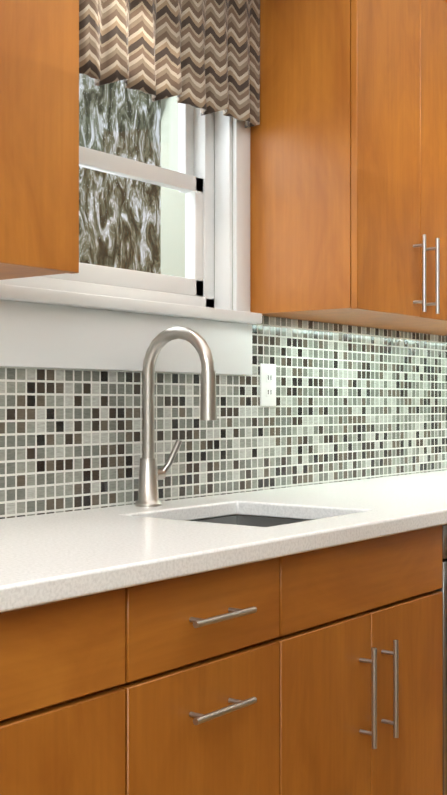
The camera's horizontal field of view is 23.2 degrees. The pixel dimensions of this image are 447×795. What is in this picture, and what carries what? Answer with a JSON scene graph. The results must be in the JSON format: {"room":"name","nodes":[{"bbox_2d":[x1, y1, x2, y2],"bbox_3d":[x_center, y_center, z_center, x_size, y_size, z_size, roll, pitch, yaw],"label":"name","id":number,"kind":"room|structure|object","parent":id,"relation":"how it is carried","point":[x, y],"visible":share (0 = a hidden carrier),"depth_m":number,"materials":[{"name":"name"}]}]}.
{"room":"kitchen","nodes":[
{"label":"kitchen","id":0,"kind":"room"},
{"bbox_2d":[161,96,413,520],"bbox_3d":[-0.513,-0.205,2.397,0.250,2.965,6.300,0,0,37],"label":"wall","id":1,"kind":"structure","parent":0,"point":[175,236],"depth_m":3.02,"materials":[{"name":"paint"}]},
{"bbox_2d":[0,0,78,279],"bbox_3d":[-0.694,-0.734,1.633,0.392,1.016,1.164,0,0,37],"label":"upper cabinet","id":2,"kind":"object","parent":1,"relation":"attached to","point":[39,137],"visible":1,"depth_m":1.89,"materials":[{"name":"brown wood"}]},
{"bbox_2d":[0,74,249,311],"bbox_3d":[-0.268,-0.700,2.603,0.134,0.945,0.950,0,0,37],"label":"window unit","id":3,"kind":"structure","parent":1,"relation":"in","point":[192,178],"depth_m":2.88,"materials":[{"name":"white"}]},
{"bbox_2d":[79,0,259,127],"bbox_3d":[-0.194,-0.889,2.537,0.054,0.401,0.958,0,0,37],"label":"valance curtain","id":4,"kind":"object","parent":3,"relation":"attached to","point":[204,55],"visible":0.85,"depth_m":2.67,"materials":[{"name":"fabric"}]},
{"bbox_2d":[0,284,261,374],"bbox_3d":[-0.226,-0.145,2.568,0.100,0.165,0.960,0,0,37],"label":"window sill","id":5,"kind":"structure","parent":1,"relation":"attached to","point":[43,328],"depth_m":2.48,"materials":[{"name":"white paint"}]},
{"bbox_2d":[0,316,446,518],"bbox_3d":[0.103,0.030,2.991,0.008,0.507,4.192,0,0,37],"label":"backsplash","id":6,"kind":"structure","parent":1,"relation":"attached to","point":[355,403],"depth_m":2.93,"materials":[{"name":"tile"}]},
{"bbox_2d":[260,363,275,405],"bbox_3d":[0.124,-0.035,3.005,0.008,0.116,0.072,0,0,37],"label":"electrical outlet plate","id":7,"kind":"object","parent":6,"relation":"attached to","point":[267,384],"visible":1,"depth_m":3.00,"materials":[{"name":"white plastic"}]},
{"bbox_2d":[250,0,446,335],"bbox_3d":[0.736,-0.726,3.508,0.392,1.013,1.800,0,0,37],"label":"upper cabinet","id":8,"kind":"object","parent":1,"relation":"attached to","point":[348,179],"visible":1,"depth_m":2.77,"materials":[{"name":"brown wood"}]},
{"bbox_3d":[0.660,1.302,1.495,3.300,0.060,6.300,0,0,37],"label":"floor","id":9,"kind":"structure","parent":0,"visible":0},
{"bbox_2d":[0,585,139,794],"bbox_3d":[-0.649,0.777,1.494,0.616,0.990,0.851,0,0,37],"label":"base cabinet","id":10,"kind":"object","parent":9,"relation":"on","point":[70,668],"depth_m":1.56,"materials":[{"name":"brown wood"}]},
{"bbox_2d":[140,555,291,794],"bbox_3d":[-0.267,0.780,1.995,0.616,0.990,0.409,0,0,37],"label":"base cabinet","id":11,"kind":"object","parent":9,"relation":"on","point":[216,645],"depth_m":1.82,"materials":[{"name":"brown wood"}]},
{"bbox_2d":[0,470,446,612],"bbox_3d":[0.356,0.376,2.780,0.645,0.247,4.212,0,0,37],"label":"countertop","id":12,"kind":"structure","parent":11,"relation":"on","point":[51,558],"depth_m":1.90,"materials":[{"name":"stone"}]},
{"bbox_2d":[135,326,216,506],"bbox_3d":[-0.095,0.044,2.496,0.226,0.412,0.108,0,0,37],"label":"faucet","id":13,"kind":"object","parent":12,"relation":"on","point":[150,474],"visible":1,"depth_m":2.51,"materials":[{"name":"silver metal"}]},
{"bbox_2d":[292,611,442,794],"bbox_3d":[0.058,0.915,2.420,0.616,0.725,0.658,0,0,37],"label":"base cabinet","id":14,"kind":"object","parent":9,"relation":"on","point":[318,672],"depth_m":2.20,"materials":[{"name":"brown wood"}]},
{"bbox_2d":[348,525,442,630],"bbox_3d":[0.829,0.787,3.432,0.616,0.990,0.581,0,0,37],"label":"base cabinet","id":15,"kind":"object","parent":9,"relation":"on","point":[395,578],"depth_m":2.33,"materials":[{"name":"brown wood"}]},
{"bbox_2d":[435,524,446,794],"bbox_3d":[0.478,0.787,2.925,0.671,0.985,0.646,0,0,37],"label":"dishwasher","id":16,"kind":"object","parent":9,"relation":"on","point":[443,589],"visible":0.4,"depth_m":2.50,"materials":[{"name":"grey"}]},
{"label":"outside","id":17,"kind":"structure","parent":0,"visible":0},
{"bbox_2d":[79,74,160,273],"bbox_3d":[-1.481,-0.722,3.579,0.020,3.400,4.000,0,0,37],"label":"trees","id":18,"kind":"object","parent":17,"point":[130,144],"depth_m":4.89,"materials":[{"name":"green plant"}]}
]}

